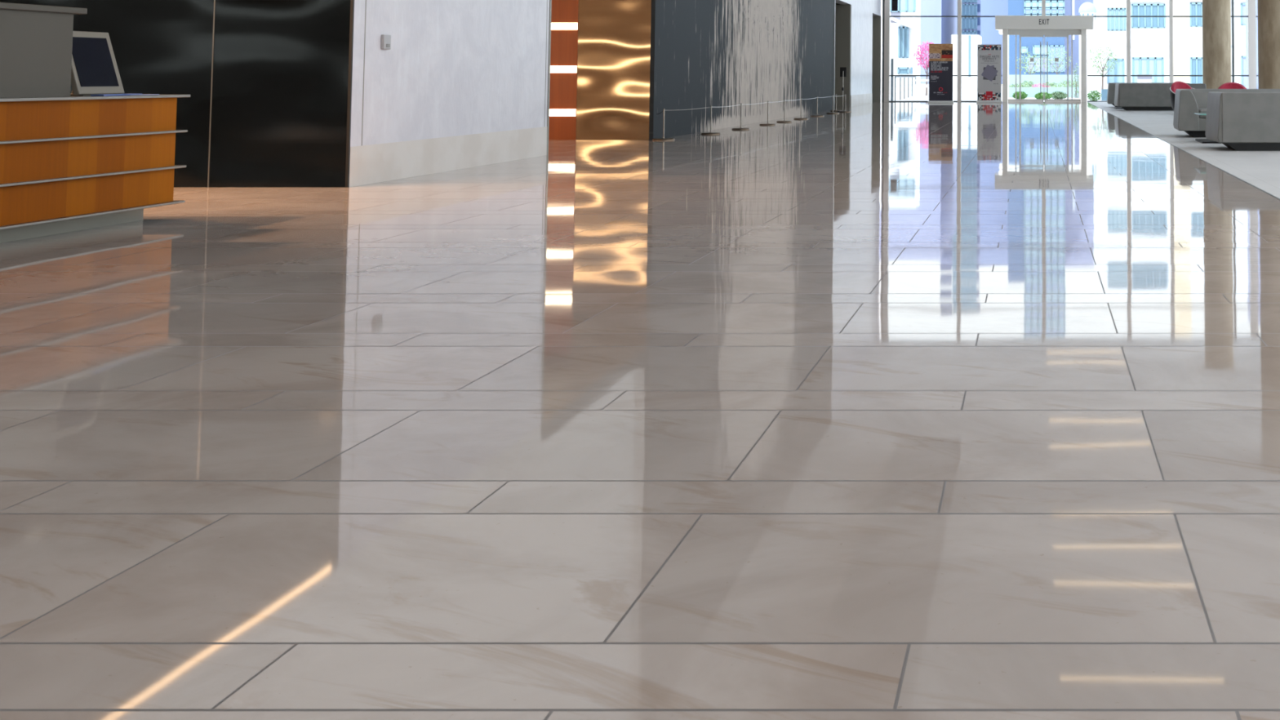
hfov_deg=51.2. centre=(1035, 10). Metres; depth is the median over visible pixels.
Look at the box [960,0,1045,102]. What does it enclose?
window
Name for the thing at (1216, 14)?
column
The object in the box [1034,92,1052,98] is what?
shrub
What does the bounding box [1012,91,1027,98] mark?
shrub
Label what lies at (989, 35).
tower
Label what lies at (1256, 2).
stone pier
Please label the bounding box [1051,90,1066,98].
shrub
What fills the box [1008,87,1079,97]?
wall
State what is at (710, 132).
barrier post
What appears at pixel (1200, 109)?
seat cushion
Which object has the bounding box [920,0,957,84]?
office building
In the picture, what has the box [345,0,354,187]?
trim
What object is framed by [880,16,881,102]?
wall
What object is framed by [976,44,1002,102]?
banner
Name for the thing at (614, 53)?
column
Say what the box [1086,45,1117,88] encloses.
tree
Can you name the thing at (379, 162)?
baseboard
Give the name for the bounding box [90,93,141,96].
leaflet
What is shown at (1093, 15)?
window
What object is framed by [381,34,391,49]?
wall switch
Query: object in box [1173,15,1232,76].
window
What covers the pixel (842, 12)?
door
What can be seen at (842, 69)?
sign stand
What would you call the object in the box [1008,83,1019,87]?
shrub
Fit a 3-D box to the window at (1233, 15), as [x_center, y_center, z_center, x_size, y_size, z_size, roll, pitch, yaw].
[7.446,-0.906,43.479,1.107,8.200,0.180,0,-3,0]
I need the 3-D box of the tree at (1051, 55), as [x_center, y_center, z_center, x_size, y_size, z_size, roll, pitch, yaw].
[1.556,4.298,91.929,2.403,3.022,2.447,0,-3,0]
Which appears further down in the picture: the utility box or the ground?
the ground
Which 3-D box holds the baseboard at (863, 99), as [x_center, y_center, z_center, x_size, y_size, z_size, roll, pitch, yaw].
[-5.495,2.778,38.626,0.110,0.330,4.701,0,-3,0]
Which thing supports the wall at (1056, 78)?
on the ground
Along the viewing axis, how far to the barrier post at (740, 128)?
20.77 m
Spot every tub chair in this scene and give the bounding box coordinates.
[1169,80,1194,110]
[1217,82,1246,88]
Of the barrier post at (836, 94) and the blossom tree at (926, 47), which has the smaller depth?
the barrier post at (836, 94)
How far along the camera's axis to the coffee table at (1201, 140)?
16.63 m
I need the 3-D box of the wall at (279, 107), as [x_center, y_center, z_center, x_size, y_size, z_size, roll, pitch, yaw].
[-9.795,-0.066,10.123,8.410,3.000,0.120,0,-3,0]
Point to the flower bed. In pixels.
(1038, 83)
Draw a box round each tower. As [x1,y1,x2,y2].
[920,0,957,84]
[956,0,980,35]
[980,0,1008,84]
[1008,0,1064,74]
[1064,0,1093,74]
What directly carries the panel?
on the reception desk at (68, 163)
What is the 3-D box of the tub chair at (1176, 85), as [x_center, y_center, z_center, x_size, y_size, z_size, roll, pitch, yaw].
[3.620,2.058,29.232,0.900,0.775,0.900,2,-4,-31]
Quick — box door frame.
[871,15,873,102]
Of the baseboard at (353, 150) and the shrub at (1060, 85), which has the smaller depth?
the baseboard at (353, 150)
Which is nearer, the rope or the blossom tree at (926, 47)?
the rope
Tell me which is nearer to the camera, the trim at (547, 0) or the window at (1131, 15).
the trim at (547, 0)
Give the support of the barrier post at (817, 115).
on the floor
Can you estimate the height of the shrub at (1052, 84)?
0.709 m
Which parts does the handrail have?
post, post, post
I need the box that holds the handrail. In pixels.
[894,76,915,100]
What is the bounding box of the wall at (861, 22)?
[835,0,880,95]
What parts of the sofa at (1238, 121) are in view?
arm, backrest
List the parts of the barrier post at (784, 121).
post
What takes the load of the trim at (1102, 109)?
on the floor
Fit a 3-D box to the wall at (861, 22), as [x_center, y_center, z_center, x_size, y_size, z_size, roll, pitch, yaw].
[-5.650,-1.182,38.264,0.400,8.200,10.304,0,-3,0]
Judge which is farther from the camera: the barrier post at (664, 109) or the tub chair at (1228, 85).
the tub chair at (1228, 85)
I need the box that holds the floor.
[0,102,1279,719]
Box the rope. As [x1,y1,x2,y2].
[656,94,843,114]
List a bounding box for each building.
[880,0,920,94]
[951,34,981,91]
[1093,0,1246,92]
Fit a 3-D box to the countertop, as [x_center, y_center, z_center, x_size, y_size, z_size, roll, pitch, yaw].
[-5.812,0.418,5.523,0.855,0.018,4.675,0,-3,0]
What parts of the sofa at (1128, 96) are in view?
arm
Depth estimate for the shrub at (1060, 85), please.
56.77 m
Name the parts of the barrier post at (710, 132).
post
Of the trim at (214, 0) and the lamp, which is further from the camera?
the lamp
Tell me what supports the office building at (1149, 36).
on the ground
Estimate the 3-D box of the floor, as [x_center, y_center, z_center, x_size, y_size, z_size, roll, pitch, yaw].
[-3.000,1.772,14.577,22.000,0.200,57.300,0,-3,0]
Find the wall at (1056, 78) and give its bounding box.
[1008,74,1079,87]
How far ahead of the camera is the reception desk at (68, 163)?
6.92 m
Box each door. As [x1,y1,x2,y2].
[834,4,851,106]
[873,16,880,102]
[995,15,1093,102]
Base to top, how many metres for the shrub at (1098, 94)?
0.462 m
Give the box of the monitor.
[70,31,124,96]
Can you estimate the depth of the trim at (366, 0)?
10.22 m
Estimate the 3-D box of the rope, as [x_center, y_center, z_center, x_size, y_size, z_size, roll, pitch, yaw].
[-5.070,1.825,24.837,0.629,0.066,15.005,0,-3,0]
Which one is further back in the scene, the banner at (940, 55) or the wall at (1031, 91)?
the wall at (1031, 91)
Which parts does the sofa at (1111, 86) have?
arm, backrest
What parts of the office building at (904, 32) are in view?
frame, frame, frame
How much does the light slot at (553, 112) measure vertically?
0.100 m
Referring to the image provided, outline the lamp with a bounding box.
[999,29,1088,34]
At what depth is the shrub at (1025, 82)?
64.79 m
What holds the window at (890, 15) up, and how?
in the wall at (881, 16)
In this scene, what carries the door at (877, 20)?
in the wall at (881, 16)
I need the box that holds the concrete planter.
[1101,88,1107,100]
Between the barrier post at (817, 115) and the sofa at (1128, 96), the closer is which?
the barrier post at (817, 115)
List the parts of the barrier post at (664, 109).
post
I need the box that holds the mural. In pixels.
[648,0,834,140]
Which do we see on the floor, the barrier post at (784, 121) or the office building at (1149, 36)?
the barrier post at (784, 121)
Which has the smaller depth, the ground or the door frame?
the door frame
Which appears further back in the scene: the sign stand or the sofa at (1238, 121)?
the sign stand
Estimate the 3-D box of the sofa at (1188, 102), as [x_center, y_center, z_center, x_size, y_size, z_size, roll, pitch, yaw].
[3.275,1.525,18.450,2.409,0.702,0.910,0,-3,0]
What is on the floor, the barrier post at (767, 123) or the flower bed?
the barrier post at (767, 123)
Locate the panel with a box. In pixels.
[0,8,73,97]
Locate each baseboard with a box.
[349,146,357,186]
[356,126,546,186]
[850,93,872,106]
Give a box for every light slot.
[549,108,575,115]
[550,66,576,72]
[551,22,577,30]
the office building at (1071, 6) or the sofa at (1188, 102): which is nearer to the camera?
the sofa at (1188, 102)
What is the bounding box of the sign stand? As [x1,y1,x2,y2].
[836,66,846,111]
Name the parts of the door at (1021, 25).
frame, pull handle, sidelight frame, pull handle, frame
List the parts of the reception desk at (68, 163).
rail, rail, rail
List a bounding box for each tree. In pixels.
[913,41,933,95]
[1016,51,1043,74]
[1040,49,1071,74]
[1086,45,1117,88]
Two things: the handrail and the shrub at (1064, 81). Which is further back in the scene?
the shrub at (1064, 81)
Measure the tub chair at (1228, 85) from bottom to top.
0.775 m
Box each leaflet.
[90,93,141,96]
[129,93,158,95]
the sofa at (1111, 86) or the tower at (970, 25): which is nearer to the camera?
the sofa at (1111, 86)
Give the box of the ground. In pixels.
[880,84,1101,102]
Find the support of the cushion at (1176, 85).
on the tub chair at (1176, 85)
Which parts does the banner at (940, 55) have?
photo panel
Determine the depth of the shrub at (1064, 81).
65.82 m
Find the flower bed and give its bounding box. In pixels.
[1031,83,1049,87]
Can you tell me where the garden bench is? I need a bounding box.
[914,79,928,97]
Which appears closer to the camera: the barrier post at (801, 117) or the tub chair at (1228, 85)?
the tub chair at (1228, 85)
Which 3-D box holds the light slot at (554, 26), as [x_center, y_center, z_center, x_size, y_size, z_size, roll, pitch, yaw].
[-9.492,0.219,17.439,6.016,0.100,0.006,0,-3,0]
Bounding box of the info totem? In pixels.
[890,58,893,100]
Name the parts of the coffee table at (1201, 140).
plate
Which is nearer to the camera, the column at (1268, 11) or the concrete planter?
the column at (1268, 11)
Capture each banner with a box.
[928,44,953,102]
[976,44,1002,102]
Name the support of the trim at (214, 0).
attached to the wall at (279, 107)
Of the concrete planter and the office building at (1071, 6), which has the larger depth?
the office building at (1071, 6)
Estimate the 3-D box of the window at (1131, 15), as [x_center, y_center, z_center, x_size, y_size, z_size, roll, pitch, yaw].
[3.999,-0.906,43.489,1.622,8.200,0.200,0,-3,0]
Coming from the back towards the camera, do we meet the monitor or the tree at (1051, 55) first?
the tree at (1051, 55)
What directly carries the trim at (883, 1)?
attached to the wall at (861, 22)
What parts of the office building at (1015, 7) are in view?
frame, frame, frame, frame, frame, frame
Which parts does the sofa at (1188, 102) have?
arm, seat, backrest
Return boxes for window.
[884,0,961,102]
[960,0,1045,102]
[1087,15,1126,102]
[1126,0,1173,82]
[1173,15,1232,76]
[1231,0,1257,88]
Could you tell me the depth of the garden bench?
55.31 m
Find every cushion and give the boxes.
[1170,80,1191,93]
[1198,107,1206,118]
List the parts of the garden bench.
seat, backrest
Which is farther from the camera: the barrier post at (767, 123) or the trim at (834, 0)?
the trim at (834, 0)
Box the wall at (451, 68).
[350,0,549,146]
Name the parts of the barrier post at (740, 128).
post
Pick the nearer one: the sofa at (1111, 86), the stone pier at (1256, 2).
the sofa at (1111, 86)
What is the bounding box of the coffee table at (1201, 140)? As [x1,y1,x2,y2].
[1194,112,1222,143]
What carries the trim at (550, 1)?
attached to the wall at (451, 68)
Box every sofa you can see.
[1106,82,1186,107]
[1114,83,1206,110]
[1173,88,1279,137]
[1204,91,1279,151]
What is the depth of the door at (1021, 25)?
43.07 m
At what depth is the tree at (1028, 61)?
89.86 m
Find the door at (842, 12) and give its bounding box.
[834,4,851,106]
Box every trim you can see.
[207,0,215,187]
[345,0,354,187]
[361,0,366,145]
[544,0,547,126]
[546,0,551,155]
[833,0,835,110]
[881,0,884,102]
[1102,109,1279,199]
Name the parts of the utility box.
lid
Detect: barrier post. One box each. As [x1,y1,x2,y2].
[652,108,675,140]
[700,105,720,134]
[731,102,750,129]
[759,101,776,125]
[776,99,791,122]
[793,97,808,119]
[810,96,823,116]
[826,94,839,113]
[830,93,841,111]
[839,94,851,112]
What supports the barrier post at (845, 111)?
on the floor
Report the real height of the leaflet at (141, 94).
0.006 m
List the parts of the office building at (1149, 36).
frame, frame, frame, frame, frame, frame, frame, frame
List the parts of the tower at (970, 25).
frame, frame, frame, frame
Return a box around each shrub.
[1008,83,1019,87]
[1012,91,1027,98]
[1017,80,1035,87]
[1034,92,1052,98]
[1040,81,1057,87]
[1050,82,1069,87]
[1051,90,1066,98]
[1058,80,1079,87]
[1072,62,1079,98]
[1086,89,1102,100]
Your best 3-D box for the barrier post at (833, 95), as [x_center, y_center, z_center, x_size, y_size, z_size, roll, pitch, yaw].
[-4.880,2.246,29.623,0.300,0.442,0.300,0,-3,0]
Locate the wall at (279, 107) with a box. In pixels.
[0,0,350,186]
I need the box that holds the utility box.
[1137,74,1151,82]
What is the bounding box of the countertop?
[0,94,190,102]
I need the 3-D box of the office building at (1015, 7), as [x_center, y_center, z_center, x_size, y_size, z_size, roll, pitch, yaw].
[0.034,-4.905,135.388,5.517,25.988,30.120,0,-3,0]
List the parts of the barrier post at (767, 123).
post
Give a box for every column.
[548,0,651,140]
[1202,0,1231,88]
[1257,0,1279,88]
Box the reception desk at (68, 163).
[0,2,190,243]
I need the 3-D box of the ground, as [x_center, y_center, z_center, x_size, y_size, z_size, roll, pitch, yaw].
[0.000,10.694,181.489,240.000,0.300,276.400,0,-3,0]
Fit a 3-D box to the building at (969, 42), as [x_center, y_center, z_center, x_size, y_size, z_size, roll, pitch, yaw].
[-4.318,3.282,76.904,1.662,3.464,4.060,0,-3,0]
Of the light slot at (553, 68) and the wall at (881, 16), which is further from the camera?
the wall at (881, 16)
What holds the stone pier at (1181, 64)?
on the ground
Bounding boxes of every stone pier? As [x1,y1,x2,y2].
[1173,0,1190,83]
[1245,0,1258,88]
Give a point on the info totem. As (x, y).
(891, 60)
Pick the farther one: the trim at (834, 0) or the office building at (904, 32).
the office building at (904, 32)

